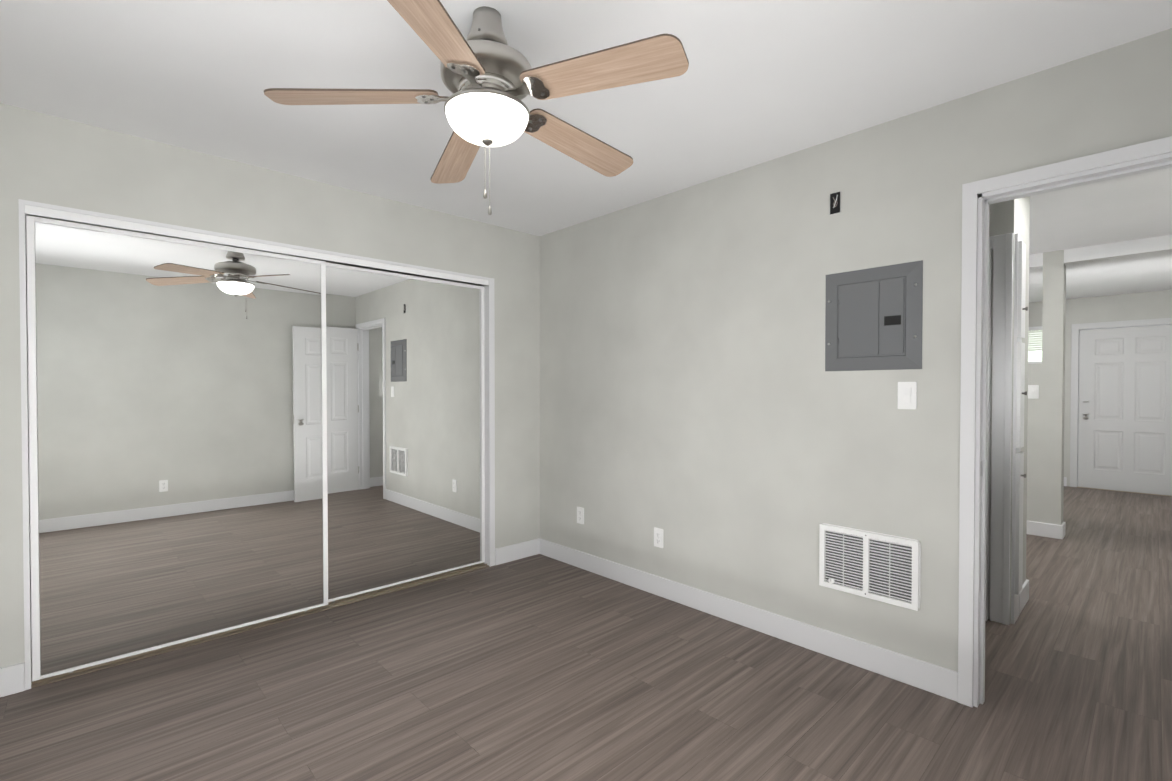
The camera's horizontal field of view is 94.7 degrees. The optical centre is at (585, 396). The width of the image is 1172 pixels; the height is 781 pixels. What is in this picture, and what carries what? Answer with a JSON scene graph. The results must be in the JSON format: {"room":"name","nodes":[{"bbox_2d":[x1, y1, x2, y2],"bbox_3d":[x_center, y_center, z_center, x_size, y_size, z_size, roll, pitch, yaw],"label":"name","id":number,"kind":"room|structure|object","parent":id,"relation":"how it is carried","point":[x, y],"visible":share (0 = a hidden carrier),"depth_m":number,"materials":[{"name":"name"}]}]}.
{"room":"empty bedroom","nodes":[
{"label":"empty bedroom","id":0,"kind":"room"},
{"bbox_2d":[0,103,539,667],"bbox_3d":[-1.597,0.007,3.068,3.540,2.440,0.120,-1,1,-43],"label":"wall","id":1,"kind":"structure","parent":0,"point":[50,159],"depth_m":2.79,"materials":[{"name":"paint"}]},
{"bbox_2d":[26,215,327,681],"bbox_3d":[-1.937,0.225,2.711,1.198,1.993,0.031,-1,1,-43],"label":"mirror door","id":2,"kind":"structure","parent":1,"relation":"in","point":[177,395],"depth_m":2.61,"materials":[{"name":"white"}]},
{"bbox_2d":[18,199,494,689],"bbox_3d":[-1.544,0.198,3.103,2.348,2.058,0.106,-1,1,-43],"label":"trim","id":3,"kind":"structure","parent":1,"relation":"attached to","point":[74,214],"depth_m":2.74,"materials":[{"name":"white"}]},
{"bbox_2d":[326,263,484,601],"bbox_3d":[-1.157,0.215,3.491,1.158,1.993,0.022,-1,1,-43],"label":"mirror door","id":4,"kind":"structure","parent":1,"relation":"in","point":[405,429],"depth_m":3.46,"materials":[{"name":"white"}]},
{"bbox_2d":[0,486,1171,780],"bbox_3d":[1.105,1.250,5.175,10.340,0.100,6.955,-1,1,-43],"label":"floor","id":5,"kind":"structure","parent":0,"point":[538,668],"depth_m":2.23,"materials":[{"name":"laminate"}]},
{"bbox_2d":[1026,521,1064,538],"bbox_3d":[3.393,1.140,5.218,0.014,0.118,1.834,-1,1,-43],"label":"baseboard","id":6,"kind":"structure","parent":5,"relation":"on","point":[1046,530],"depth_m":4.63,"materials":[{"name":"white wood"}]},
{"bbox_2d":[1027,250,1065,524],"bbox_3d":[3.455,-0.021,5.272,0.190,2.440,1.820,-1,1,-43],"label":"wall","id":7,"kind":"structure","parent":5,"relation":"on","point":[1045,463],"depth_m":4.62,"materials":[{"name":"paint"}]},
{"bbox_2d":[1028,385,1038,398],"bbox_3d":[3.884,-0.039,4.687,0.010,0.118,0.072,-1,1,-43],"label":"light switch","id":8,"kind":"object","parent":7,"relation":"attached to","point":[1033,391],"visible":0.96,"depth_m":4.68,"materials":[{"name":"white plastic"}]},
{"bbox_2d":[0,0,1171,302],"bbox_3d":[1.105,-1.290,5.143,10.340,0.100,6.955,-1,1,-43],"label":"ceiling","id":9,"kind":"structure","parent":0,"point":[760,82],"depth_m":2.07,"materials":[{"name":"paint"}]},
{"bbox_2d":[264,0,688,214],"bbox_3d":[-0.277,-0.900,1.736,1.191,0.591,1.244,-1,1,-43],"label":"ceiling fan","id":10,"kind":"object","parent":9,"relation":"hanging from","point":[491,79],"visible":1,"depth_m":1.61,"materials":[{"name":"brown wood"}]},
{"bbox_2d":[1029,235,1171,270],"bbox_3d":[3.048,-1.192,5.688,0.170,0.110,4.835,-1,1,-43],"label":"beam","id":11,"kind":"structure","parent":9,"relation":"attached to","point":[1158,245],"depth_m":4.33,"materials":[{"name":"paint"}]},
{"bbox_2d":[539,28,1171,671],"bbox_3d":[0.977,0.010,2.835,0.120,2.440,3.755,-1,1,-43],"label":"wall","id":12,"kind":"structure","parent":0,"point":[715,422],"depth_m":2.72,"materials":[{"name":"paint"}]},
{"bbox_2d":[0,538,957,701],"bbox_3d":[-0.307,1.185,1.719,3.300,0.118,3.635,-1,1,-43],"label":"baseboard","id":13,"kind":"structure","parent":12,"relation":"attached to","point":[930,677],"depth_m":2.73,"materials":[{"name":"white wood"}]},
{"bbox_2d":[577,507,583,523],"bbox_3d":[-0.040,0.845,3.828,0.009,0.116,0.070,-1,1,-43],"label":"electrical outlet","id":14,"kind":"object","parent":12,"relation":"attached to","point":[580,515],"visible":1,"depth_m":3.82,"materials":[{"name":"white plastic"}]},
{"bbox_2d":[654,527,662,547],"bbox_3d":[0.445,0.869,3.315,0.009,0.116,0.070,-1,1,-43],"label":"electrical outlet","id":15,"kind":"object","parent":12,"relation":"attached to","point":[658,537],"visible":1,"depth_m":3.31,"materials":[{"name":"white plastic"}]},
{"bbox_2d":[829,191,840,214],"bbox_3d":[1.168,-0.906,2.530,0.006,0.096,0.052,-1,1,-43],"label":"junction box","id":16,"kind":"object","parent":12,"relation":"attached to","point":[835,204],"visible":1,"depth_m":2.53,"materials":[{"name":"black plastic"}]},
{"bbox_2d":[819,523,920,610],"bbox_3d":[1.262,0.759,2.433,0.031,0.302,0.424,-1,1,-43],"label":"air vent","id":17,"kind":"object","parent":12,"relation":"in","point":[882,567],"visible":0.98,"depth_m":2.42,"materials":[{"name":"white metal"}]},
{"bbox_2d":[825,260,922,370],"bbox_3d":[1.273,-0.346,2.417,0.018,0.458,0.405,-1,1,-43],"label":"breaker panel","id":18,"kind":"object","parent":12,"relation":"attached to","point":[873,318],"visible":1,"depth_m":2.40,"materials":[{"name":"grey metal"}]},
{"bbox_2d":[898,382,916,408],"bbox_3d":[1.377,-0.003,2.316,0.010,0.118,0.072,-1,1,-43],"label":"light switch","id":19,"kind":"object","parent":12,"relation":"attached to","point":[907,395],"visible":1,"depth_m":2.31,"materials":[{"name":"white plastic"}]},
{"bbox_2d":[958,136,1171,706],"bbox_3d":[1.858,0.200,1.906,0.152,2.085,0.870,-1,1,-43],"label":"door frame","id":20,"kind":"structure","parent":12,"relation":"attached to","point":[979,197],"depth_m":2.14,"materials":[{"name":"white wood"}]},
{"bbox_2d":[988,198,1020,623],"bbox_3d":[2.009,0.004,3.272,0.120,2.440,0.930,-1,1,-43],"label":"wall","id":21,"kind":"structure","parent":0,"point":[1010,216],"depth_m":2.93,"materials":[{"name":"paint"}]},
{"bbox_2d":[985,249,991,620],"bbox_3d":[1.936,0.211,3.232,0.035,2.028,0.780,-1,1,-43],"label":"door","id":22,"kind":"structure","parent":21,"relation":"in","point":[988,428],"depth_m":2.94,"materials":[{"name":"white wood"}]},
{"bbox_2d":[989,233,1012,624],"bbox_3d":[1.942,0.175,3.240,0.024,2.100,0.968,-1,1,-43],"label":"door frame","id":23,"kind":"structure","parent":21,"relation":"attached to","point":[1001,245],"depth_m":2.91,"materials":[{"name":"white wood"}]},
{"bbox_2d":[1011,233,1027,623],"bbox_3d":[2.373,0.179,2.940,0.150,2.100,0.054,-1,1,-43],"label":"door","id":24,"kind":"structure","parent":21,"relation":"attached to","point":[1019,393],"depth_m":2.91,"materials":[{"name":"white wood"}]},
{"bbox_2d":[1021,196,1029,584],"bbox_3d":[1.260,-0.013,4.631,0.120,2.440,3.935,-1,1,-43],"label":"wall","id":25,"kind":"structure","parent":0,"point":[1025,201],"depth_m":3.19,"materials":[{"name":"paint"}]},
{"bbox_2d":[1019,579,1028,613],"bbox_3d":[2.533,1.167,3.133,0.290,0.118,0.014,-1,1,-43],"label":"baseboard","id":26,"kind":"structure","parent":25,"relation":"attached to","point":[1024,594],"depth_m":3.14,"materials":[{"name":"white wood"}]},
{"bbox_2d":[1029,290,1171,486],"bbox_3d":[5.505,-0.056,7.944,0.120,2.440,4.955,-1,1,-43],"label":"wall","id":27,"kind":"structure","parent":0,"point":[1139,306],"depth_m":6.84,"materials":[{"name":"paint"}]},
{"bbox_2d":[1028,326,1041,360],"bbox_3d":[6.086,-0.433,7.315,0.132,1.010,0.560,-1,1,-43],"label":"window","id":28,"kind":"structure","parent":27,"relation":"in","point":[1035,346],"depth_m":7.31,"materials":[{"name":"white glass"}]},
{"bbox_2d":[1070,318,1171,496],"bbox_3d":[6.705,0.126,6.665,0.136,2.110,1.063,-1,1,-43],"label":"door frame","id":29,"kind":"structure","parent":27,"relation":"attached to","point":[1076,328],"depth_m":6.96,"materials":[{"name":"white paint"}]},
{"bbox_2d":[1078,325,1171,495],"bbox_3d":[6.688,0.167,6.649,0.077,2.028,0.915,-1,1,-43],"label":"entry door","id":30,"kind":"structure","parent":27,"relation":"in","point":[1125,415],"depth_m":6.66,"materials":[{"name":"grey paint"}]}
]}

